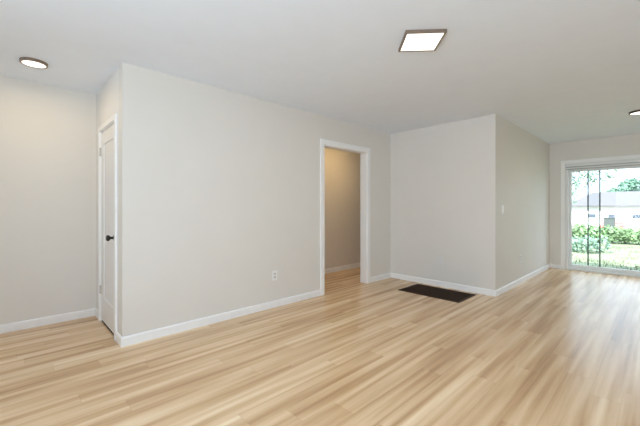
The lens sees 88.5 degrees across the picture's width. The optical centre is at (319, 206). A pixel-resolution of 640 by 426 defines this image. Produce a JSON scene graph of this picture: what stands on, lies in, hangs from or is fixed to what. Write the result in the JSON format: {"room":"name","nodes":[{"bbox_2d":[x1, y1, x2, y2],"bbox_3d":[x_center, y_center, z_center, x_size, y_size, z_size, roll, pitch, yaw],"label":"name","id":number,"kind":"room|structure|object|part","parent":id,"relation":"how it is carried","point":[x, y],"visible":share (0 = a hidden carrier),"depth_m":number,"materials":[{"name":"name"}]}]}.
{"room":"empty living room","nodes":[
{"label":"empty living room","id":0,"kind":"room"},
{"bbox_2d":[0,76,95,324],"bbox_3d":[-3.324,-0.021,2.910,2.456,2.440,0.120,0,0,-44],"label":"wall","id":1,"kind":"structure","parent":0,"point":[48,133],"depth_m":3.34,"materials":[{"name":"paint"}]},
{"bbox_2d":[0,308,97,333],"bbox_3d":[-3.211,1.158,2.796,2.221,0.083,0.200,0,0,-44],"label":"baseboard","id":2,"kind":"structure","parent":1,"relation":"attached to","point":[15,326],"depth_m":3.34,"materials":[{"name":"white paint"}]},
{"bbox_2d":[96,67,118,332],"bbox_3d":[-2.086,-0.021,3.309,0.115,2.440,1.014,0,0,-44],"label":"wall","id":3,"kind":"structure","parent":0,"point":[107,98],"depth_m":3.17,"materials":[{"name":"paint"}]},
{"bbox_2d":[99,124,113,332],"bbox_3d":[-2.091,0.204,3.208,0.105,1.951,0.642,0,0,-44],"label":"door","id":4,"kind":"structure","parent":3,"relation":"in","point":[106,289],"depth_m":3.27,"materials":[{"name":"white paint"}]},
{"bbox_3d":[-2.063,0.150,3.230,0.011,1.598,0.434,0,0,-44],"label":"panel","id":5,"kind":"part","parent":4,"relation":"part of","materials":[{"name":"white paint"}]},
{"bbox_3d":[-1.914,0.284,2.997,0.070,0.066,0.066,0,0,-44],"label":"knob","id":6,"kind":"part","parent":4,"relation":"part of","materials":[{"name":"black metal"}]},
{"bbox_2d":[98,113,116,340],"bbox_3d":[-2.042,0.182,3.250,0.133,2.035,0.760,0,0,-44],"label":"door frame","id":7,"kind":"structure","parent":3,"relation":"attached to","point":[112,120],"depth_m":2.95,"materials":[{"name":"white paint"}]},
{"bbox_2d":[119,62,390,336],"bbox_3d":[-0.288,-0.021,4.246,4.009,2.440,0.115,0,0,-44],"label":"wall","id":8,"kind":"structure","parent":0,"point":[219,189],"depth_m":3.41,"materials":[{"name":"paint"}]},
{"bbox_2d":[116,290,320,346],"bbox_3d":[-0.907,1.158,3.683,2.362,0.083,0.182,0,0,-44],"label":"baseboard","id":9,"kind":"structure","parent":8,"relation":"attached to","point":[172,329],"depth_m":3.33,"materials":[{"name":"white paint"}]},
{"bbox_2d":[272,270,276,280],"bbox_3d":[-0.540,0.820,3.920,0.070,0.115,0.008,0,0,-44],"label":"wall outlet","id":10,"kind":"object","parent":8,"relation":"attached to","point":[274,273],"visible":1,"depth_m":3.92,"materials":[{"name":"white plastic"}]},
{"bbox_2d":[320,139,369,295],"bbox_3d":[0.353,0.139,4.859,1.085,2.122,0.151,0,0,-44],"label":"door frame","id":11,"kind":"structure","parent":8,"relation":"attached to","point":[364,152],"depth_m":5.13,"materials":[{"name":"white paint"}]},
{"bbox_2d":[0,267,639,425],"bbox_3d":[1.646,1.260,2.777,9.457,0.120,7.180,0,0,-44],"label":"floor","id":12,"kind":"structure","parent":0,"point":[559,347],"depth_m":2.53,"materials":[{"name":"brown wood"}]},
{"bbox_2d":[398,284,475,302],"bbox_3d":[1.625,1.196,4.606,0.545,0.006,0.883,0,0,-44],"label":"floor grate","id":13,"kind":"object","parent":12,"relation":"on","point":[435,292],"visible":1,"depth_m":4.58,"materials":[{"name":"brown metal"}]},
{"bbox_2d":[0,0,639,143],"bbox_3d":[1.035,-1.315,1.861,11.667,0.150,7.660,0,0,-44],"label":"ceiling","id":14,"kind":"structure","parent":0,"point":[559,71],"depth_m":2.69,"materials":[{"name":"paint"}]},
{"bbox_2d":[19,57,47,68],"bbox_3d":[-2.447,-1.228,2.810,0.186,0.025,0.186,0,0,-44],"label":"recessed light","id":15,"kind":"object","parent":14,"relation":"in","point":[27,61],"visible":1,"depth_m":2.79,"materials":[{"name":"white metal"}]},
{"bbox_2d":[21,60,45,67],"bbox_3d":[-2.447,-1.227,2.810,0.160,0.022,0.160,0,0,-44],"label":"diffuser","id":16,"kind":"object","parent":15,"relation":"attached to","point":[30,63],"depth_m":2.79,"materials":[{"name":"white plastic"}]},
{"bbox_2d":[398,29,446,51],"bbox_3d":[0.750,-1.228,2.435,0.284,0.024,0.284,0,0,3],"label":"recessed light","id":17,"kind":"object","parent":14,"relation":"in","point":[421,40],"visible":1,"depth_m":2.41,"materials":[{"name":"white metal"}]},
{"bbox_2d":[401,33,443,50],"bbox_3d":[0.750,-1.228,2.435,0.256,0.017,0.256,0,0,3],"label":"diffuser","id":18,"kind":"object","parent":17,"relation":"attached to","point":[410,41],"depth_m":2.42,"materials":[{"name":"white plastic"}]},
{"bbox_2d":[629,110,639,114],"bbox_3d":[4.160,-1.228,4.259,0.230,0.025,0.230,0,0,-44],"label":"recessed light","id":19,"kind":"object","parent":14,"relation":"in","point":[636,112],"visible":1,"depth_m":4.28,"materials":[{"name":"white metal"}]},
{"bbox_2d":[325,148,359,268],"bbox_3d":[0.198,-0.021,6.090,7.031,2.440,0.120,0,0,-44],"label":"wall","id":20,"kind":"structure","parent":0,"point":[342,168],"depth_m":6.21,"materials":[{"name":"paint"}]},
{"bbox_2d":[325,263,359,273],"bbox_3d":[0.261,1.158,6.058,3.650,0.083,0.013,0,0,-44],"label":"baseboard","id":21,"kind":"structure","parent":20,"relation":"attached to","point":[345,267],"depth_m":6.21,"materials":[{"name":"white paint"}]},
{"bbox_2d":[391,116,485,288],"bbox_3d":[1.735,-0.021,5.113,0.115,2.440,1.658,0,0,-44],"label":"wall","id":22,"kind":"structure","parent":0,"point":[438,172],"depth_m":4.93,"materials":[{"name":"paint"}]},
{"bbox_2d":[486,114,548,289],"bbox_3d":[3.393,-0.021,5.471,3.007,2.440,0.115,0,0,-44],"label":"wall","id":23,"kind":"structure","parent":0,"point":[517,160],"depth_m":4.95,"materials":[{"name":"paint"}]},
{"bbox_2d":[370,264,560,296],"bbox_3d":[2.848,1.158,5.266,4.026,0.083,1.468,0,0,-15],"label":"baseboard","id":24,"kind":"structure","parent":23,"relation":"attached to","point":[495,293],"depth_m":5.05,"materials":[{"name":"white paint"}]},
{"bbox_2d":[549,133,639,269],"bbox_3d":[5.127,-0.021,5.928,0.130,2.440,6.925,0,0,-44],"label":"wall","id":25,"kind":"structure","parent":0,"point":[623,145],"depth_m":6.29,"materials":[{"name":"paint"}]},
{"bbox_2d":[561,154,639,269],"bbox_3d":[5.533,0.157,5.396,0.018,2.085,2.580,0,0,-44],"label":"door frame","id":26,"kind":"structure","parent":25,"relation":"attached to","point":[626,157],"depth_m":6.28,"materials":[{"name":"white paint"}]},
{"bbox_2d":[566,159,639,277],"bbox_3d":[5.577,0.192,5.438,0.172,2.015,2.440,0,0,-44],"label":"door","id":27,"kind":"structure","parent":25,"relation":"in","point":[630,163],"depth_m":6.08,"materials":[{"name":"white plastic"}]},
{"label":"outside","id":28,"kind":"structure","parent":0,"visible":0},
{"bbox_2d":[572,230,639,270],"bbox_3d":[42.604,2.075,40.727,102.123,1.350,100.000,0,0,-44],"label":"lawn","id":29,"kind":"structure","parent":28,"point":[608,254],"depth_m":9.26,"materials":[{"name":"green plant"}]},
{"bbox_2d":[572,235,611,252],"bbox_3d":[8.149,1.155,10.172,1.193,0.625,1.297,0,0,-44],"label":"shrub","id":30,"kind":"object","parent":29,"relation":"on","point":[581,241],"visible":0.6,"depth_m":10.03,"materials":[{"name":"green plant"}]},
{"bbox_2d":[572,169,620,202],"bbox_3d":[14.304,-0.898,18.302,2.306,5.219,3.712,0,0,-44],"label":"tree","id":31,"kind":"object","parent":29,"relation":"on","point":[606,174],"visible":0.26,"depth_m":17.89,"materials":[{"name":"green plant"}]},
{"bbox_2d":[572,191,639,229],"bbox_3d":[41.867,0.455,34.351,9.000,4.610,24.800,0,0,-44],"label":"house","id":32,"kind":"structure","parent":29,"relation":"on","point":[625,206],"depth_m":38.26,"materials":[{"name":"white"}]},
{"bbox_2d":[572,223,639,244],"bbox_3d":[11.381,1.022,12.707,1.513,0.826,11.576,0,0,-44],"label":"hedge","id":33,"kind":"object","parent":29,"relation":"on","point":[620,233],"visible":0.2,"depth_m":12.55,"materials":[{"name":"green plant"}]},
{"bbox_2d":[604,218,614,231],"bbox_3d":[26.547,1.875,30.116,0.700,1.750,0.810,0,0,-44],"label":"tall cabinet","id":34,"kind":"object","parent":29,"relation":"on","point":[607,221],"visible":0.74,"depth_m":29.84,"materials":[{"name":"grey metal"}]},
{"bbox_2d":[601,219,626,228],"bbox_3d":[30.763,1.998,34.389,4.000,1.496,1.840,0,0,-44],"label":"car","id":35,"kind":"object","parent":29,"relation":"on","point":[619,222],"visible":0.19,"depth_m":33.17,"materials":[{"name":"white paint"}]},
{"bbox_2d":[605,176,639,191],"bbox_3d":[50.481,-1.030,51.472,5.723,7.558,10.721,0,0,-44],"label":"round tree","id":36,"kind":"object","parent":29,"relation":"on","point":[631,184],"visible":0.34,"depth_m":51.79,"materials":[{"name":"green plant"}]}
]}

